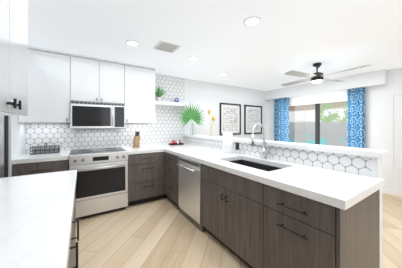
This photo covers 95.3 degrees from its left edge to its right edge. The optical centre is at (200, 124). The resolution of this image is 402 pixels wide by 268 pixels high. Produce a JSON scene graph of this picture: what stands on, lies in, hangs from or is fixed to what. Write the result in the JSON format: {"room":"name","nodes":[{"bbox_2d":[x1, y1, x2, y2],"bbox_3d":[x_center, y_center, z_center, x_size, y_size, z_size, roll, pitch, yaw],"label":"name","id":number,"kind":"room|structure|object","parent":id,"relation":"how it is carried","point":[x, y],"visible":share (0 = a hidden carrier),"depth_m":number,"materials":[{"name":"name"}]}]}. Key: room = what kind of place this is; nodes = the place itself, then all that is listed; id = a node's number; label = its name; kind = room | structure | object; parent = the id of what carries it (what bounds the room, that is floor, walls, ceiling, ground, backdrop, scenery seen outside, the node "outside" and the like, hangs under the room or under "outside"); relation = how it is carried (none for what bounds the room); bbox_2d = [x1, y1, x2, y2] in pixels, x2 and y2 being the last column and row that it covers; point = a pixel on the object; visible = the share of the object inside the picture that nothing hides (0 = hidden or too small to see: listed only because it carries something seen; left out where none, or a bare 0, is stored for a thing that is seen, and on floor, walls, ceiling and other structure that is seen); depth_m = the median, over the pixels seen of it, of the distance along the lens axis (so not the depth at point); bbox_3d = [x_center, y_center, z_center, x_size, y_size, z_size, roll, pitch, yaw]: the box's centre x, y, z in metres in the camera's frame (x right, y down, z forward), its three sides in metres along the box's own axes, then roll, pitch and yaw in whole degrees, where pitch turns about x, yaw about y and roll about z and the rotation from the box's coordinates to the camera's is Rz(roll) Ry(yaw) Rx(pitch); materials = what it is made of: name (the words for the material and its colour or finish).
{"room":"kitchen","nodes":[
{"label":"kitchen","id":0,"kind":"room"},
{"bbox_2d":[4,116,24,177],"bbox_3d":[-1.354,0.135,-0.182,1.030,2.440,6.370,0,0,-33],"label":"wall","id":1,"kind":"structure","parent":0,"point":[14,137],"depth_m":2.26,"materials":[{"name":"white paint"}]},
{"bbox_2d":[0,0,27,115],"bbox_3d":[-0.131,-0.570,-0.693,0.461,1.026,4.176,0,0,-33],"label":"upper cabinet","id":2,"kind":"object","parent":1,"relation":"attached to","point":[13,57],"visible":1,"depth_m":0.92,"materials":[{"name":"white wood"}]},
{"bbox_2d":[68,78,268,150],"bbox_3d":[-0.652,0.135,4.143,6.920,2.440,0.120,0,0,-33],"label":"wall","id":3,"kind":"structure","parent":0,"point":[205,96],"depth_m":4.76,"materials":[{"name":"white paint"}]},
{"bbox_2d":[19,46,70,121],"bbox_3d":[-2.315,-0.559,2.767,0.566,1.048,0.361,0,0,-33],"label":"upper cabinet","id":4,"kind":"object","parent":3,"relation":"attached to","point":[58,81],"depth_m":2.63,"materials":[{"name":"white wood"}]},
{"bbox_2d":[71,54,126,105],"bbox_3d":[-1.754,-0.727,3.132,0.770,0.712,0.361,0,0,-33],"label":"upper cabinet","id":5,"kind":"object","parent":3,"relation":"attached to","point":[92,79],"depth_m":2.97,"materials":[{"name":"white wood"}]},
{"bbox_2d":[70,101,124,128],"bbox_3d":[-1.730,-0.151,3.095,0.766,0.432,0.448,0,0,-33],"label":"microwave","id":6,"kind":"object","parent":5,"relation":"attached to","point":[91,115],"visible":1,"depth_m":2.93,"materials":[{"name":"silver metal"}]},
{"bbox_2d":[25,74,184,152],"bbox_3d":[-1.515,-0.330,3.508,2.718,1.509,0.006,0,0,-33],"label":"tile","id":7,"kind":"structure","parent":3,"relation":"attached to","point":[166,127],"depth_m":3.58,"materials":[{"name":"white tile"}]},
{"bbox_2d":[125,63,154,122],"bbox_3d":[-1.198,-0.559,3.492,0.550,1.048,0.361,0,0,-33],"label":"upper cabinet","id":8,"kind":"object","parent":3,"relation":"attached to","point":[140,107],"depth_m":3.34,"materials":[{"name":"white wood"}]},
{"bbox_2d":[155,101,189,106],"bbox_3d":[-0.651,-0.445,3.913,0.814,0.070,0.252,0,0,-33],"label":"floating shelf","id":9,"kind":"object","parent":3,"relation":"attached to","point":[166,103],"visible":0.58,"depth_m":3.85,"materials":[{"name":"white wood"}]},
{"bbox_2d":[155,86,165,100],"bbox_3d":[-0.867,-0.643,3.787,0.316,0.324,0.294,0,0,-33],"label":"potted plant","id":10,"kind":"object","parent":9,"relation":"on","point":[158,93],"visible":0.92,"depth_m":3.74,"materials":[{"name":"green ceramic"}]},
{"bbox_2d":[220,103,240,134],"bbox_3d":[0.812,-0.160,5.002,0.750,0.850,0.030,0,0,-33],"label":"framed art","id":11,"kind":"object","parent":3,"relation":"attached to","point":[230,117],"visible":0.83,"depth_m":5.00,"materials":[{"name":"white paper"}]},
{"bbox_2d":[244,105,261,133],"bbox_3d":[1.575,-0.160,5.498,0.750,0.850,0.030,0,0,-33],"label":"framed art","id":12,"kind":"object","parent":3,"relation":"attached to","point":[252,115],"visible":0.88,"depth_m":5.48,"materials":[{"name":"white paper"}]},
{"bbox_2d":[28,0,401,90],"bbox_3d":[1.115,-1.125,1.422,6.920,0.080,6.610,0,0,-33],"label":"ceiling","id":13,"kind":"structure","parent":0,"point":[271,48],"depth_m":2.22,"materials":[{"name":"white paint"}]},
{"bbox_2d":[125,40,139,45],"bbox_3d":[-0.903,-1.079,2.418,0.176,0.011,0.176,0,0,-33],"label":"recessed light","id":14,"kind":"object","parent":13,"relation":"in","point":[131,42],"visible":1,"depth_m":2.41,"materials":[{"name":"white"}]},
{"bbox_2d":[153,40,180,52],"bbox_3d":[-0.471,-1.078,2.544,0.300,0.014,0.300,0,0,-33],"label":"ceiling vent","id":15,"kind":"object","parent":13,"relation":"in","point":[165,46],"visible":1,"depth_m":2.50,"materials":[{"name":"white metal"}]},
{"bbox_2d":[189,56,198,60],"bbox_3d":[-0.114,-1.079,2.966,0.176,0.011,0.176,0,0,-33],"label":"recessed light","id":16,"kind":"object","parent":13,"relation":"in","point":[193,58],"visible":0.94,"depth_m":2.96,"materials":[{"name":"white"}]},
{"bbox_2d":[244,16,260,25],"bbox_3d":[0.536,-1.079,1.910,0.176,0.011,0.176,0,0,-33],"label":"recessed light","id":17,"kind":"object","parent":13,"relation":"in","point":[252,21],"visible":0.98,"depth_m":1.90,"materials":[{"name":"white"}]},
{"bbox_2d":[281,63,371,85],"bbox_3d":[2.055,-0.919,3.243,1.133,0.329,1.133,0,0,20],"label":"ceiling fan","id":18,"kind":"object","parent":13,"relation":"hanging from","point":[316,77],"visible":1,"depth_m":3.17,"materials":[{"name":"black metal"}]},
{"bbox_2d":[76,193,401,267],"bbox_3d":[1.115,1.385,1.422,6.920,0.060,6.610,0,0,-33],"label":"floor","id":19,"kind":"structure","parent":0,"point":[162,233],"depth_m":2.15,"materials":[{"name":"brown wood"}]},
{"bbox_2d":[0,116,3,177],"bbox_3d":[-2.348,0.465,1.516,0.913,1.780,0.900,0,0,-33],"label":"fridge","id":20,"kind":"object","parent":19,"relation":"on","point":[1,146],"visible":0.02,"depth_m":2.04,"materials":[{"name":"silver metal"}]},
{"bbox_2d":[0,170,78,267],"bbox_3d":[-0.174,0.890,-0.404,0.704,0.930,4.708,0,0,-33],"label":"kitchen island","id":21,"kind":"object","parent":19,"relation":"on","point":[38,221],"visible":1,"depth_m":0.84,"materials":[{"name":"white stone"}]},
{"bbox_2d":[12,155,68,176],"bbox_3d":[-2.241,0.918,2.651,0.565,0.874,0.636,0,0,-33],"label":"base cabinet","id":22,"kind":"object","parent":19,"relation":"on","point":[45,165],"depth_m":2.38,"materials":[{"name":"brown wood"}]},
{"bbox_2d":[12,151,70,162],"bbox_3d":[-2.241,0.453,2.651,0.565,0.056,0.637,0,0,-33],"label":"countertop","id":23,"kind":"structure","parent":22,"relation":"on","point":[26,158],"depth_m":2.47,"materials":[{"name":"white stone"}]},
{"bbox_2d":[30,142,59,154],"bbox_3d":[-2.346,0.347,2.769,0.328,0.153,0.167,0,0,-33],"label":"wire caddy","id":24,"kind":"object","parent":23,"relation":"on","point":[46,150],"visible":1,"depth_m":2.73,"materials":[{"name":"black metal"}]},
{"bbox_2d":[69,146,127,219],"bbox_3d":[-1.648,0.875,2.969,0.772,0.960,0.740,0,0,-33],"label":"range","id":25,"kind":"object","parent":19,"relation":"on","point":[102,181],"visible":0.94,"depth_m":2.73,"materials":[{"name":"silver metal"}]},
{"bbox_2d":[127,151,163,206],"bbox_3d":[-1.082,0.918,3.404,0.647,0.874,0.636,0,0,-33],"label":"base cabinet","id":26,"kind":"object","parent":19,"relation":"on","point":[146,169],"depth_m":3.12,"materials":[{"name":"brown wood"}]},
{"bbox_2d":[122,143,195,154],"bbox_3d":[-0.777,0.453,3.601,1.373,0.056,0.637,0,0,-33],"label":"countertop","id":27,"kind":"structure","parent":26,"relation":"on","point":[131,151],"depth_m":3.31,"materials":[{"name":"white stone"}]},
{"bbox_2d":[132,131,140,147],"bbox_3d":[-1.215,0.271,3.450,0.110,0.305,0.229,0,0,-33],"label":"knife block","id":28,"kind":"object","parent":27,"relation":"on","point":[136,141],"visible":1,"depth_m":3.39,"materials":[{"name":"beige wood"}]},
{"bbox_2d":[169,140,183,144],"bbox_3d":[-0.532,0.374,3.941,0.280,0.100,0.170,0,0,-33],"label":"tray","id":29,"kind":"object","parent":27,"relation":"on","point":[175,143],"visible":1,"depth_m":3.92,"materials":[{"name":"black metal"}]},
{"bbox_2d":[164,151,191,207],"bbox_3d":[-0.191,0.918,3.273,0.743,0.874,0.593,0,0,-33],"label":"base cabinet","id":30,"kind":"object","parent":19,"relation":"on","point":[171,169],"depth_m":3.05,"materials":[{"name":"brown wood"}]},
{"bbox_2d":[177,157,206,231],"bbox_3d":[0.068,0.920,2.715,0.699,0.870,0.618,0,0,-33],"label":"dishwasher","id":31,"kind":"object","parent":19,"relation":"on","point":[190,189],"visible":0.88,"depth_m":2.50,"materials":[{"name":"silver metal"}]},
{"bbox_2d":[201,159,287,267],"bbox_3d":[0.568,0.918,2.105,0.743,0.874,0.943,0,0,-33],"label":"base cabinet","id":32,"kind":"object","parent":19,"relation":"on","point":[258,212],"depth_m":1.84,"materials":[{"name":"brown wood"}]},
{"bbox_2d":[164,147,247,162],"bbox_3d":[0.007,0.453,2.960,0.756,0.056,1.297,0,0,-33],"label":"countertop","id":33,"kind":"structure","parent":32,"relation":"on","point":[197,154],"depth_m":2.64,"materials":[{"name":"white stone"}]},
{"bbox_2d":[222,129,233,153],"bbox_3d":[0.395,0.242,2.725,0.176,0.364,0.176,0,0,-33],"label":"paper towel holder","id":34,"kind":"object","parent":33,"relation":"on","point":[227,143],"visible":1,"depth_m":2.66,"materials":[{"name":"white paper"}]},
{"bbox_2d":[251,123,267,158],"bbox_3d":[0.728,0.201,2.249,0.260,0.447,0.101,0,0,-33],"label":"faucet","id":35,"kind":"object","parent":32,"relation":"on","point":[264,151],"visible":1,"depth_m":2.30,"materials":[{"name":"silver metal"}]},
{"bbox_2d":[260,183,381,267],"bbox_3d":[0.970,0.918,1.485,0.743,0.874,0.535,0,0,-33],"label":"base cabinet","id":36,"kind":"object","parent":19,"relation":"on","point":[297,231],"depth_m":1.27,"materials":[{"name":"brown wood"}]},
{"bbox_2d":[252,163,383,210],"bbox_3d":[0.951,0.453,1.506,0.756,0.056,0.650,0,0,-33],"label":"countertop","id":37,"kind":"structure","parent":36,"relation":"on","point":[345,189],"depth_m":1.35,"materials":[{"name":"white stone"}]},
{"bbox_2d":[183,134,388,267],"bbox_3d":[0.586,0.784,2.884,0.225,1.142,3.339,0,0,-33],"label":"wall","id":38,"kind":"structure","parent":0,"point":[362,161],"depth_m":1.85,"materials":[{"name":"tile"}]},
{"bbox_2d":[178,104,203,134],"bbox_3d":[-0.203,-0.147,3.919,0.648,0.718,0.205,0,0,-33],"label":"vase","id":39,"kind":"object","parent":38,"relation":"on","point":[191,114],"visible":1,"depth_m":3.94,"materials":[{"name":"clear glass"}]},
{"bbox_2d":[207,109,215,135],"bbox_3d":[0.198,-0.051,3.482,0.081,0.527,0.219,0,0,-33],"label":"sculpture","id":40,"kind":"object","parent":38,"relation":"on","point":[213,117],"visible":1,"depth_m":3.49,"materials":[{"name":"yellow"}]},
{"bbox_2d":[235,142,238,149],"bbox_3d":[0.556,0.325,2.808,0.006,0.110,0.075,0,0,-33],"label":"electrical outlet plate","id":41,"kind":"object","parent":38,"relation":"attached to","point":[236,146],"visible":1,"depth_m":2.82,"materials":[{"name":"grey plastic"}]},
{"bbox_2d":[269,67,401,191],"bbox_3d":[3.967,0.135,3.274,0.120,2.440,6.370,0,0,-33],"label":"wall","id":42,"kind":"structure","parent":0,"point":[378,117],"depth_m":3.65,"materials":[{"name":"white paint"}]},
{"bbox_2d":[289,99,346,145],"bbox_3d":[3.007,0.376,4.743,0.070,1.958,1.756,0,0,-33],"label":"window","id":43,"kind":"structure","parent":42,"relation":"in","point":[317,122],"depth_m":4.70,"materials":[{"name":"white"}]},
{"bbox_2d":[265,69,386,99],"bbox_3d":[2.857,-0.939,4.716,0.168,0.288,2.738,0,0,-33],"label":"valance box","id":44,"kind":"object","parent":42,"relation":"attached to","point":[370,79],"visible":1,"depth_m":4.24,"materials":[{"name":"white paint"}]},
{"bbox_2d":[274,97,288,141],"bbox_3d":[2.386,0.272,5.442,0.067,2.126,0.490,0,0,-33],"label":"curtain","id":45,"kind":"object","parent":44,"relation":"hanging from","point":[281,119],"visible":0.52,"depth_m":5.42,"materials":[{"name":"blue fabric"}]},
{"bbox_2d":[347,87,364,147],"bbox_3d":[3.351,0.272,3.959,0.066,2.126,0.310,0,0,-33],"label":"curtain","id":46,"kind":"object","parent":44,"relation":"hanging from","point":[356,117],"visible":0.67,"depth_m":3.94,"materials":[{"name":"blue fabric"}]},
{"bbox_2d":[382,93,401,196],"bbox_3d":[4.555,0.380,2.244,0.013,1.950,3.998,0,0,-33],"label":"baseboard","id":47,"kind":"structure","parent":42,"relation":"attached to","point":[392,192],"depth_m":3.54,"materials":[{"name":"white"}]},
{"label":"outside","id":48,"kind":"structure","parent":0,"visible":0},
{"bbox_2d":[289,101,346,146],"bbox_3d":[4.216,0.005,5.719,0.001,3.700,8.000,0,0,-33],"label":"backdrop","id":49,"kind":"structure","parent":48,"point":[341,116],"depth_m":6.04,"materials":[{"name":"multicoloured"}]}
]}

